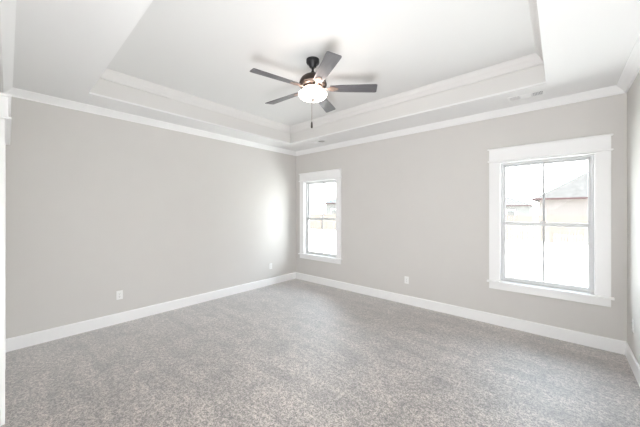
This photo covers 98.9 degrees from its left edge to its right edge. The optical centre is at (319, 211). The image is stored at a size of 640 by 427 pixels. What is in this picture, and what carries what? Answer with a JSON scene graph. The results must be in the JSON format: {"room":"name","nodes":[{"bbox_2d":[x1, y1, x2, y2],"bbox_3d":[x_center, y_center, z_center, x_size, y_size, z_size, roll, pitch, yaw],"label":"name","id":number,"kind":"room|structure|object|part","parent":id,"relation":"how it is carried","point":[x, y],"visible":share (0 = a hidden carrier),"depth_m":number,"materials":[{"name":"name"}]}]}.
{"room":"empty bedroom","nodes":[
{"label":"empty bedroom","id":0,"kind":"room"},
{"bbox_2d":[6,97,295,338],"bbox_3d":[-1.953,0.089,4.455,0.140,2.743,4.458,0,0,41],"label":"wall","id":1,"kind":"structure","parent":0,"point":[98,206],"depth_m":3.64,"materials":[{"name":"beige paint"}]},
{"bbox_2d":[116,290,122,299],"bbox_3d":[-2.619,1.094,3.581,0.009,0.114,0.070,0,0,41],"label":"wall outlet","id":2,"kind":"object","parent":1,"relation":"attached to","point":[119,294],"visible":1,"depth_m":3.58,"materials":[{"name":"white plastic"}]},
{"bbox_2d":[4,87,295,155],"bbox_3d":[-1.876,-1.244,4.376,0.080,0.076,4.198,0,0,41],"label":"trim","id":3,"kind":"structure","parent":1,"relation":"attached to","point":[15,92],"depth_m":3.62,"materials":[{"name":"white wood"}]},
{"bbox_2d":[6,272,295,351],"bbox_3d":[-1.901,1.393,4.397,0.015,0.135,4.198,0,0,41],"label":"baseboard","id":4,"kind":"structure","parent":1,"relation":"attached to","point":[18,342],"depth_m":3.63,"materials":[{"name":"white wood"}]},
{"bbox_2d":[1,279,639,426],"bbox_3d":[-0.772,1.521,1.975,5.184,0.120,6.635,0,0,41],"label":"floor","id":5,"kind":"structure","parent":0,"point":[294,352],"depth_m":2.45,"materials":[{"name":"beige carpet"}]},
{"bbox_2d":[13,0,639,150],"bbox_3d":[-0.083,-1.450,2.805,5.128,0.335,4.478,0,0,41],"label":"ceiling","id":6,"kind":"structure","parent":0,"point":[205,49],"depth_m":2.58,"materials":[{"name":"white paint"}]},
{"bbox_2d":[100,68,290,132],"bbox_3d":[-1.509,-1.535,4.072,0.075,0.105,2.969,0,0,41],"label":"trim","id":7,"kind":"structure","parent":6,"relation":"attached to","point":[108,74],"depth_m":3.70,"materials":[{"name":"white wood"}]},
{"bbox_2d":[250,51,376,127],"bbox_3d":[-0.110,-1.227,2.874,1.266,0.720,1.301,0,0,41],"label":"ceiling fan","id":8,"kind":"object","parent":6,"relation":"hanging from","point":[313,84],"visible":1,"depth_m":2.79,"materials":[{"name":"black metal"}]},
{"bbox_3d":[-0.422,-1.281,2.620,0.497,0.006,0.133,0,12,-35],"label":"fan blade","id":9,"kind":"part","parent":8,"relation":"part of","materials":[{"name":"grey laminate"}]},
{"bbox_3d":[-0.414,-1.281,3.118,0.497,0.006,0.133,0,12,37],"label":"fan blade","id":10,"kind":"part","parent":8,"relation":"part of","materials":[{"name":"grey laminate"}]},
{"bbox_3d":[-0.075,-1.200,2.864,0.300,0.066,0.300,0,0,41],"label":"lamp shade","id":11,"kind":"part","parent":8,"relation":"part of","materials":[{"name":"white glass"}]},
{"bbox_3d":[0.062,-1.281,3.264,0.133,0.006,0.497,-13,-4,19],"label":"fan blade","id":12,"kind":"part","parent":8,"relation":"part of","materials":[{"name":"grey wood"}]},
{"bbox_3d":[0.049,-1.281,2.459,0.133,0.006,0.497,13,-4,-17],"label":"fan blade","id":13,"kind":"part","parent":8,"relation":"part of","materials":[{"name":"grey laminate"}]},
{"bbox_3d":[0.348,-1.281,2.857,0.497,0.006,0.133,0,-12,1],"label":"fan blade","id":14,"kind":"part","parent":8,"relation":"part of","materials":[{"name":"grey laminate"}]},
{"bbox_2d":[309,140,326,143],"bbox_3d":[-0.049,-1.276,5.060,0.330,0.012,0.140,0,0,41],"label":"ceiling vent","id":15,"kind":"object","parent":6,"relation":"in","point":[318,141],"visible":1,"depth_m":5.06,"materials":[{"name":"grey metal"}]},
{"bbox_2d":[290,53,543,132],"bbox_3d":[0.827,-1.535,3.950,3.750,0.105,0.075,0,0,41],"label":"trim","id":16,"kind":"structure","parent":6,"relation":"attached to","point":[531,60],"depth_m":3.42,"materials":[{"name":"white wood"}]},
{"bbox_2d":[507,89,545,101],"bbox_3d":[2.286,-1.276,3.039,0.330,0.012,0.140,0,0,41],"label":"ceiling vent","id":17,"kind":"object","parent":6,"relation":"in","point":[541,92],"visible":1,"depth_m":3.02,"materials":[{"name":"white metal"}]},
{"bbox_2d":[528,0,543,62],"bbox_3d":[1.256,-1.535,1.651,0.075,0.105,2.969,0,0,41],"label":"trim","id":18,"kind":"structure","parent":6,"relation":"attached to","point":[533,8],"depth_m":2.28,"materials":[{"name":"white wood"}]},
{"bbox_2d":[296,93,626,341],"bbox_3d":[1.346,0.089,4.437,4.848,2.743,0.140,0,0,41],"label":"wall","id":19,"kind":"structure","parent":0,"point":[415,206],"depth_m":3.92,"materials":[{"name":"beige paint"}]},
{"bbox_2d":[298,168,341,263],"bbox_3d":[0.017,0.096,5.562,1.138,1.802,0.187,0,0,41],"label":"window","id":20,"kind":"structure","parent":19,"relation":"in","point":[328,175],"depth_m":5.61,"materials":[{"name":"white"}]},
{"bbox_3d":[-0.387,0.129,5.846,0.112,1.525,0.022,0,0,41],"label":"casing","id":21,"kind":"part","parent":20,"relation":"part of","materials":[{"name":"white wood"}]},
{"bbox_3d":[-0.003,0.904,5.540,1.138,0.022,0.127,0,0,41],"label":"sill","id":22,"kind":"part","parent":20,"relation":"part of","materials":[{"name":"white wood"}]},
{"bbox_3d":[0.054,0.131,5.604,0.876,1.522,0.075,0,0,41],"label":"frame","id":23,"kind":"part","parent":20,"relation":"part of","materials":[{"name":"white plastic"}]},
{"bbox_3d":[0.044,0.505,5.594,0.820,0.742,0.030,0,0,41],"label":"sash","id":24,"kind":"part","parent":20,"relation":"part of","materials":[{"name":"clear glass"}]},
{"bbox_3d":[0.065,-0.211,5.617,0.820,0.781,0.028,0,0,41],"label":"sash","id":25,"kind":"part","parent":20,"relation":"part of","materials":[{"name":"clear glass"}]},
{"bbox_3d":[0.352,0.129,5.199,0.112,1.525,0.022,0,0,41],"label":"casing","id":26,"kind":"part","parent":20,"relation":"part of","materials":[{"name":"white wood"}]},
{"bbox_2d":[404,276,408,283],"bbox_3d":[1.365,1.083,4.321,0.070,0.114,0.009,0,0,41],"label":"wall outlet","id":27,"kind":"object","parent":19,"relation":"attached to","point":[406,279],"visible":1,"depth_m":4.32,"materials":[{"name":"white plastic"}]},
{"bbox_2d":[296,85,624,155],"bbox_3d":[1.273,-1.244,4.354,4.848,0.076,0.080,0,0,41],"label":"trim","id":28,"kind":"structure","parent":19,"relation":"attached to","point":[612,90],"depth_m":3.56,"materials":[{"name":"white wood"}]},
{"bbox_2d":[296,272,625,354],"bbox_3d":[1.295,1.393,4.379,4.848,0.135,0.015,0,0,41],"label":"baseboard","id":29,"kind":"structure","parent":19,"relation":"attached to","point":[590,340],"depth_m":3.57,"materials":[{"name":"white wood"}]},
{"bbox_2d":[487,133,614,306],"bbox_3d":[2.654,0.096,3.254,1.138,1.802,0.187,0,0,41],"label":"window","id":30,"kind":"structure","parent":19,"relation":"in","point":[598,291],"depth_m":3.13,"materials":[{"name":"white wood"}]},
{"bbox_3d":[2.250,0.129,3.538,0.112,1.525,0.022,0,0,41],"label":"casing","id":31,"kind":"part","parent":30,"relation":"part of","materials":[{"name":"white wood"}]},
{"bbox_3d":[2.682,0.505,3.285,0.820,0.742,0.030,0,0,41],"label":"sash","id":32,"kind":"part","parent":30,"relation":"part of","materials":[{"name":"clear glass"}]},
{"bbox_3d":[2.691,0.131,3.296,0.876,1.522,0.075,0,0,41],"label":"frame","id":33,"kind":"part","parent":30,"relation":"part of","materials":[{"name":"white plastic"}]},
{"bbox_3d":[2.702,-0.211,3.308,0.820,0.781,0.028,0,0,41],"label":"sash","id":34,"kind":"part","parent":30,"relation":"part of","materials":[{"name":"clear glass"}]},
{"bbox_3d":[2.635,0.904,3.231,1.138,0.022,0.127,0,0,41],"label":"sill","id":35,"kind":"part","parent":30,"relation":"part of","materials":[{"name":"white wood"}]},
{"bbox_3d":[2.989,0.129,2.891,0.112,1.525,0.022,0,0,41],"label":"casing","id":36,"kind":"part","parent":30,"relation":"part of","materials":[{"name":"white wood"}]},
{"bbox_2d":[627,71,639,365],"bbox_3d":[1.800,0.089,1.170,0.140,2.743,4.458,0,0,41],"label":"wall","id":37,"kind":"structure","parent":0,"point":[633,94],"depth_m":2.54,"materials":[{"name":"beige paint"}]},
{"bbox_2d":[617,34,639,92],"bbox_3d":[1.711,-1.244,1.235,0.080,0.076,4.198,0,0,41],"label":"trim","id":38,"kind":"structure","parent":37,"relation":"attached to","point":[632,67],"depth_m":2.40,"materials":[{"name":"white wood"}]},
{"bbox_2d":[625,342,639,386],"bbox_3d":[1.736,1.393,1.214,0.015,0.135,4.198,0,0,41],"label":"baseboard","id":39,"kind":"structure","parent":37,"relation":"attached to","point":[632,361],"depth_m":2.50,"materials":[{"name":"white wood"}]},
{"bbox_3d":[-1.505,0.089,1.181,4.848,2.743,0.120,0,0,41],"label":"wall","id":40,"kind":"structure","parent":0,"visible":0},
{"bbox_2d":[0,93,11,425],"bbox_3d":[-2.612,0.328,2.193,1.124,2.266,0.183,0,0,41],"label":"door frame","id":41,"kind":"structure","parent":40,"relation":"in","point":[5,99],"depth_m":1.87,"materials":[{"name":"white wood"}]},
{"bbox_3d":[-2.213,0.413,1.903,0.113,2.095,0.034,0,0,41],"label":"casing","id":42,"kind":"part","parent":41,"relation":"part of","materials":[{"name":"white wood"}]},
{"bbox_3d":[-2.952,0.413,2.551,0.113,2.095,0.034,0,0,41],"label":"casing","id":43,"kind":"part","parent":41,"relation":"part of","materials":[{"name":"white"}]},
{"bbox_2d":[0,0,15,92],"bbox_3d":[-1.439,-1.244,1.256,4.848,0.076,0.080,0,0,41],"label":"trim","id":44,"kind":"structure","parent":40,"relation":"attached to","point":[7,7],"depth_m":2.02,"materials":[{"name":"white wood"}]},
{"label":"outside","id":45,"kind":"structure","parent":0,"visible":0},
{"bbox_2d":[309,217,587,286],"bbox_3d":[29.650,2.136,56.641,150.000,0.150,115.705,0,0,41],"label":"ground","id":46,"kind":"structure","parent":45,"point":[564,263],"depth_m":11.99,"materials":[{"name":"white"}]},
{"bbox_2d":[321,198,335,213],"bbox_3d":[7.002,-0.569,39.045,11.140,5.260,8.220,0,0,41],"label":"house","id":47,"kind":"structure","parent":46,"relation":"on","point":[331,204],"depth_m":39.00,"materials":[{"name":"white"}]},
{"bbox_2d":[309,213,587,244],"bbox_3d":[7.653,1.136,23.962,48.050,1.850,0.160,0,0,41],"label":"fence","id":48,"kind":"object","parent":46,"relation":"on","point":[563,235],"visible":0.14,"depth_m":18.00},
{"bbox_3d":[-0.487,1.134,31.021,2.400,1.774,0.060,0,0,41],"label":"panel","id":49,"kind":"part","parent":48,"relation":"part of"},
{"bbox_3d":[1.319,1.134,29.441,2.400,1.774,0.060,0,0,41],"label":"panel","id":50,"kind":"part","parent":48,"relation":"part of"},
{"bbox_3d":[13.959,1.134,18.375,2.400,1.772,0.060,0,0,41],"label":"panel","id":51,"kind":"part","parent":48,"relation":"part of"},
{"bbox_3d":[15.765,1.136,16.794,2.400,1.769,0.060,0,0,41],"label":"panel","id":52,"kind":"part","parent":48,"relation":"part of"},
{"bbox_2d":[506,197,534,215],"bbox_3d":[35.716,-0.354,53.779,10.140,4.830,8.220,0,0,41],"label":"house","id":53,"kind":"structure","parent":46,"relation":"on","point":[513,207],"depth_m":49.46,"materials":[{"name":"white"}]},
{"bbox_2d":[532,172,587,234],"bbox_3d":[28.889,-1.402,24.536,15.090,6.925,11.220,0,0,41],"label":"house","id":54,"kind":"structure","parent":46,"relation":"on","point":[570,198],"depth_m":24.38,"materials":[{"name":"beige brick"}]}
]}

